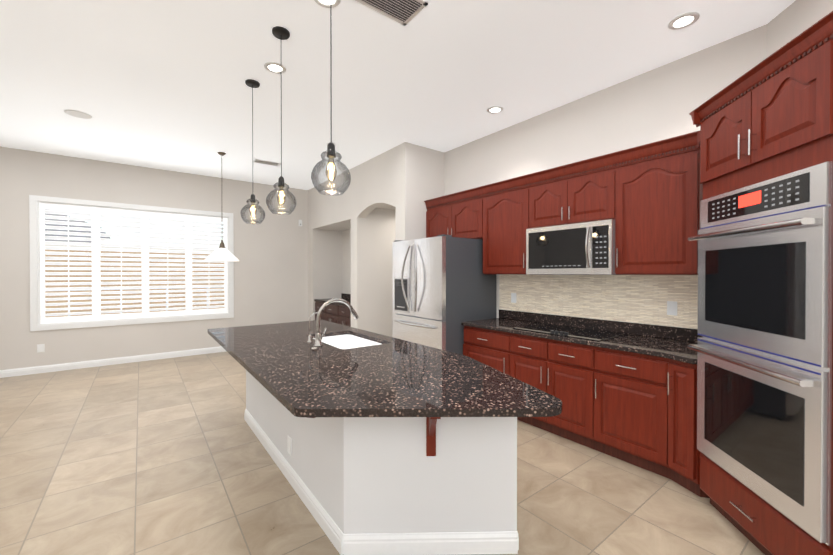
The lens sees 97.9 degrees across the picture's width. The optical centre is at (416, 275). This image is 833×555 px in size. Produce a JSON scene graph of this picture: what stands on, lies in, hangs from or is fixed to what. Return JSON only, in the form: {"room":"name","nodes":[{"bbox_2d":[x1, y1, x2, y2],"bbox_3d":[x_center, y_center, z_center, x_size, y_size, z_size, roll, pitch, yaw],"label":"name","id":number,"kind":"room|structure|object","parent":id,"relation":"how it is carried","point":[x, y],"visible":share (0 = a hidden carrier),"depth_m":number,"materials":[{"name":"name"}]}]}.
{"room":"kitchen","nodes":[
{"label":"kitchen","id":0,"kind":"room"},
{"bbox_2d":[0,146,307,369],"bbox_3d":[-4.627,-0.195,5.964,10.160,3.200,0.150,0,1,-37],"label":"wall","id":1,"kind":"structure","parent":0,"point":[271,270],"depth_m":5.96,"materials":[{"name":"paint"}]},
{"bbox_2d":[37,344,44,351],"bbox_3d":[-5.444,1.048,5.252,0.075,0.115,0.007,0,1,-37],"label":"outlet","id":2,"kind":"object","parent":1,"relation":"attached to","point":[40,347],"visible":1,"depth_m":5.25,"materials":[{"name":"white plastic"}]},
{"bbox_2d":[0,346,225,377],"bbox_3d":[-5.440,1.358,5.252,7.930,0.105,0.016,0,1,-37],"label":"baseboard","id":3,"kind":"structure","parent":1,"relation":"attached to","point":[71,366],"depth_m":5.66,"materials":[{"name":"white wood"}]},
{"bbox_2d":[29,195,233,330],"bbox_3d":[-4.517,-0.188,6.034,2.640,1.945,0.172,0,1,-37],"label":"window","id":4,"kind":"structure","parent":1,"relation":"in","point":[34,224],"depth_m":5.60,"materials":[{"name":"white wood"}]},
{"bbox_2d":[39,203,227,323],"bbox_3d":[-4.492,-0.187,6.002,2.446,1.755,0.079,0,1,-37],"label":"window shutters","id":5,"kind":"object","parent":4,"relation":"attached to","point":[95,220],"visible":1,"depth_m":5.85,"materials":[{"name":"white wood"}]},
{"bbox_2d":[308,142,443,336],"bbox_3d":[-0.345,-0.201,6.911,2.200,3.200,3.530,0,1,-37],"label":"wall","id":6,"kind":"structure","parent":0,"point":[367,218],"depth_m":6.05,"materials":[{"name":"paint"}]},
{"bbox_2d":[342,293,350,300],"bbox_3d":[-1.104,0.432,7.161,0.020,0.099,1.674,0,1,-37],"label":"backsplash","id":7,"kind":"structure","parent":6,"relation":"attached to","point":[343,295],"depth_m":7.63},
{"bbox_2d":[424,187,479,238],"bbox_3d":[0.587,-0.742,4.729,0.349,0.590,1.050,0,1,-37],"label":"upper cabinet","id":8,"kind":"object","parent":6,"relation":"attached to","point":[457,214],"depth_m":4.57,"materials":[{"name":"brown wood"}]},
{"bbox_2d":[0,351,764,554],"bbox_3d":[-1.239,1.478,1.360,10.560,0.080,11.600,0,1,-37],"label":"floor","id":9,"kind":"structure","parent":0,"point":[169,456],"depth_m":2.47,"materials":[{"name":"tile"}]},
{"bbox_2d":[315,301,321,319],"bbox_3d":[-1.661,0.957,7.399,0.622,0.875,0.620,0,1,-37],"label":"base cabinet","id":10,"kind":"object","parent":9,"relation":"on","point":[318,304],"depth_m":7.34,"materials":[{"name":"brown wood"}]},
{"bbox_2d":[322,301,333,322],"bbox_3d":[-1.344,0.960,6.982,0.622,0.875,0.684,0,1,-37],"label":"base cabinet","id":11,"kind":"object","parent":9,"relation":"on","point":[328,312],"depth_m":6.91,"materials":[{"name":"brown wood"}]},
{"bbox_2d":[334,305,350,326],"bbox_3d":[-1.027,0.963,6.565,0.622,0.875,0.620,0,1,-37],"label":"base cabinet","id":12,"kind":"object","parent":9,"relation":"on","point":[337,312],"depth_m":6.43,"materials":[{"name":"brown wood"}]},
{"bbox_2d":[314,297,350,304],"bbox_3d":[-1.347,0.502,6.976,0.630,0.039,1.674,0,1,-37],"label":"countertop","id":13,"kind":"structure","parent":12,"relation":"on","point":[347,299],"depth_m":7.10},
{"bbox_2d":[244,374,518,554],"bbox_3d":[-0.686,0.988,2.658,1.016,0.881,2.730,0,1,-37],"label":"kitchen island","id":14,"kind":"object","parent":9,"relation":"on","point":[468,505],"depth_m":1.88,"materials":[{"name":"paint"}]},
{"bbox_2d":[208,322,561,493],"bbox_3d":[-0.584,0.531,2.549,1.190,0.033,3.150,0,1,-37],"label":"island countertop","id":15,"kind":"structure","parent":14,"relation":"on","point":[395,411],"depth_m":1.87,"materials":[{"name":"brown stone"}]},
{"bbox_2d":[304,312,315,341],"bbox_3d":[-0.795,0.398,2.822,0.117,0.229,0.040,0,1,-37],"label":"soap dispenser","id":16,"kind":"object","parent":15,"relation":"on","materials":[{"name":"silver metal"}]},
{"bbox_2d":[308,298,358,349],"bbox_3d":[-0.595,0.342,2.685,0.431,0.343,0.183,0,1,-37],"label":"faucet","id":17,"kind":"object","parent":15,"relation":"on","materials":[{"name":"silver metal"}]},
{"bbox_2d":[328,334,379,349],"bbox_3d":[-0.573,0.653,2.948,0.468,0.241,0.788,0,1,-37],"label":"sink","id":18,"kind":"object","parent":15,"relation":"in","point":[345,341],"depth_m":3.01,"materials":[{"name":"white ceramic"}]},
{"bbox_2d":[392,234,495,354],"bbox_3d":[0.304,0.480,4.557,0.982,1.870,0.970,0,1,-37],"label":"fridge","id":19,"kind":"object","parent":9,"relation":"on","point":[444,286],"visible":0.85,"depth_m":4.16,"materials":[{"name":"metal"}]},
{"bbox_2d":[463,326,500,370],"bbox_3d":[0.985,0.988,3.987,0.629,0.862,0.708,0,1,-37],"label":"base cabinet","id":20,"kind":"object","parent":9,"relation":"on","point":[483,346],"depth_m":3.83,"materials":[{"name":"brown wood"}]},
{"bbox_2d":[501,334,580,443],"bbox_3d":[1.414,0.992,3.424,0.629,0.862,0.955,0,1,-37],"label":"base cabinet","id":21,"kind":"object","parent":9,"relation":"on","point":[554,368],"depth_m":3.21,"materials":[{"name":"brown wood"}]},
{"bbox_2d":[581,346,648,470],"bbox_3d":[1.809,0.996,2.891,0.646,0.862,0.620,0,1,-37],"label":"base cabinet","id":22,"kind":"object","parent":9,"relation":"on","point":[625,389],"depth_m":2.77,"materials":[{"name":"brown wood"}]},
{"bbox_2d":[461,318,696,365],"bbox_3d":[1.526,0.540,3.197,0.720,0.034,2.609,0,1,-37],"label":"countertop","id":23,"kind":"structure","parent":22,"relation":"on","point":[667,349],"depth_m":2.90,"materials":[{"name":"black stone"}]},
{"bbox_2d":[513,322,628,341],"bbox_3d":[1.415,0.506,3.398,0.530,0.029,0.840,0,1,-37],"label":"cooktop","id":24,"kind":"object","parent":23,"relation":"in","point":[598,333],"depth_m":3.40,"materials":[{"name":"black glass"}]},
{"bbox_2d":[649,358,709,497],"bbox_3d":[2.077,0.999,2.493,0.699,0.862,0.543,0,1,-37],"label":"base cabinet","id":25,"kind":"object","parent":9,"relation":"on","point":[674,454],"depth_m":2.45,"materials":[{"name":"brown wood"}]},
{"bbox_2d":[687,11,832,554],"bbox_3d":[1.998,0.197,1.833,0.724,2.475,0.939,0,0,8],"label":"tall cabinet","id":26,"kind":"object","parent":9,"relation":"on","point":[763,347],"visible":1,"depth_m":1.73,"materials":[{"name":"brown wood"}]},
{"bbox_2d":[0,0,794,189],"bbox_3d":[-1.239,-1.812,1.337,10.560,0.100,11.600,0,1,-37],"label":"ceiling","id":27,"kind":"structure","parent":0,"point":[158,84],"depth_m":3.13,"materials":[{"name":"paint"}]},
{"bbox_2d":[64,110,92,118],"bbox_3d":[-3.726,-1.777,3.994,0.236,0.005,0.236,0,1,-37],"label":"ceiling speaker","id":28,"kind":"object","parent":27,"relation":"attached to","point":[78,114],"visible":0.96,"depth_m":3.99},
{"bbox_2d":[204,152,238,260],"bbox_3d":[-2.838,-1.004,5.286,0.456,1.572,0.456,0,1,-37],"label":"dining pendant light","id":29,"kind":"object","parent":27,"relation":"hanging from","point":[221,253],"visible":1,"depth_m":5.23,"materials":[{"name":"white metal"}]},
{"bbox_2d":[240,79,264,223],"bbox_3d":[-1.508,-1.130,3.338,0.210,1.292,0.210,0,1,-37],"label":"pendant light","id":30,"kind":"object","parent":27,"relation":"hanging from","point":[252,83],"visible":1,"depth_m":3.35,"materials":[{"name":"clear glass"}]},
{"bbox_2d":[252,159,280,166],"bbox_3d":[-2.362,-1.787,5.735,0.400,0.011,0.200,0,1,-37],"label":"ceiling vent","id":31,"kind":"object","parent":27,"relation":"in","point":[265,162],"visible":1,"depth_m":5.71,"materials":[{"name":"white metal"}]},
{"bbox_2d":[264,62,285,73],"bbox_3d":[-1.204,-1.768,3.086,0.180,0.011,0.180,0,1,-37],"label":"recessed light","id":32,"kind":"object","parent":27,"relation":"in","point":[275,67],"visible":0.92,"depth_m":3.08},
{"bbox_2d":[266,26,296,214],"bbox_3d":[-0.985,-1.113,2.638,0.210,1.317,0.210,0,1,-37],"label":"pendant light","id":33,"kind":"object","parent":27,"relation":"hanging from","point":[280,33],"visible":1,"depth_m":2.65,"materials":[{"name":"clear glass"}]},
{"bbox_2d":[314,0,340,7],"bbox_3d":[-0.572,-1.763,2.300,0.180,0.011,0.180,0,1,-37],"label":"recessed light","id":34,"kind":"object","parent":27,"relation":"in","point":[326,3],"visible":0.94,"depth_m":2.34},
{"bbox_2d":[311,0,350,195],"bbox_3d":[-0.458,-1.106,1.942,0.210,1.322,0.210,0,1,-37],"label":"pendant light","id":35,"kind":"object","parent":27,"relation":"hanging from","point":[321,164],"visible":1,"depth_m":1.97,"materials":[{"name":"clear glass"}]},
{"bbox_2d":[355,0,427,25],"bbox_3d":[-0.178,-1.763,2.321,0.440,0.011,0.260,0,1,-37],"label":"ceiling vent","id":36,"kind":"object","parent":27,"relation":"in","point":[404,12],"visible":1,"depth_m":2.39,"materials":[{"name":"white metal"}]},
{"bbox_2d":[487,106,503,113],"bbox_3d":[0.840,-1.774,3.878,0.180,0.011,0.180,0,1,-37],"label":"recessed light","id":37,"kind":"object","parent":27,"relation":"in","point":[494,109],"visible":0.98,"depth_m":3.87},
{"bbox_2d":[668,12,699,29],"bbox_3d":[1.852,-1.764,2.514,0.180,0.011,0.180,0,1,-37],"label":"recessed light","id":38,"kind":"object","parent":27,"relation":"in","point":[683,20],"visible":1,"depth_m":2.51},
{"bbox_2d":[499,310,701,341],"bbox_3d":[1.721,0.469,3.516,0.022,0.103,2.337,0,1,-37],"label":"backsplash","id":39,"kind":"structure","parent":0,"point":[686,335],"depth_m":3.34,"materials":[{"name":"black stone"}]},
{"bbox_2d":[444,24,766,328],"bbox_3d":[1.425,-0.181,4.048,0.150,3.200,3.630,0,1,-37],"label":"wall","id":40,"kind":"structure","parent":0,"point":[660,103],"depth_m":3.39,"materials":[{"name":"paint"}]},
{"bbox_2d":[480,175,527,273],"bbox_3d":[1.095,-0.524,4.062,0.349,1.015,0.629,0,1,-37],"label":"upper cabinet","id":41,"kind":"object","parent":40,"relation":"attached to","point":[504,204],"depth_m":3.96,"materials":[{"name":"brown wood"}]},
{"bbox_2d":[520,219,583,274],"bbox_3d":[1.445,-0.244,3.515,0.454,0.458,0.661,0,1,-37],"label":"microwave","id":42,"kind":"object","parent":40,"relation":"attached to","point":[549,248],"depth_m":3.45,"materials":[{"name":"black glass"}]},
{"bbox_2d":[528,153,611,226],"bbox_3d":[1.542,-0.752,3.474,0.349,0.551,0.846,0,1,-37],"label":"upper cabinet","id":43,"kind":"object","parent":40,"relation":"attached to","point":[582,189],"depth_m":3.33,"materials":[{"name":"brown wood"}]},
{"bbox_2d":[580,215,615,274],"bbox_3d":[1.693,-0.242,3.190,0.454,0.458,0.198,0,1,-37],"label":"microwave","id":44,"kind":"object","parent":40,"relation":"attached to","point":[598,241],"depth_m":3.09,"materials":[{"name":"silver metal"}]},
{"bbox_2d":[612,131,702,274],"bbox_3d":[1.971,-0.516,2.912,0.349,1.015,0.571,0,1,-37],"label":"upper cabinet","id":45,"kind":"object","parent":40,"relation":"attached to","point":[633,211],"depth_m":2.78,"materials":[{"name":"brown wood"}]},
{"bbox_2d":[767,0,832,56],"bbox_3d":[2.431,-0.165,1.756,0.150,3.200,1.600,0,0,8],"label":"wall","id":46,"kind":"structure","parent":0,"point":[793,20],"depth_m":2.33,"materials":[{"name":"paint"}]},
{"label":"outside","id":47,"kind":"structure","parent":0,"visible":0},
{"bbox_2d":[45,209,110,243],"bbox_3d":[-15.629,-0.936,11.943,8.300,4.600,5.600,0,1,-37],"label":"neighbouring house","id":48,"kind":"structure","parent":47,"point":[69,230],"depth_m":11.88,"materials":[{"name":"grey"}]},
{"bbox_3d":[-6.351,1.613,8.441,28.000,0.250,5.840,0,1,-37],"label":"patio","id":49,"kind":"object","parent":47,"visible":0},
{"bbox_2d":[45,244,224,319],"bbox_3d":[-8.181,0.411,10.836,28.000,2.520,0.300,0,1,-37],"label":"fence","id":50,"kind":"object","parent":49,"relation":"on","point":[86,305],"depth_m":10.53,"materials":[{"name":"brown"}]}
]}

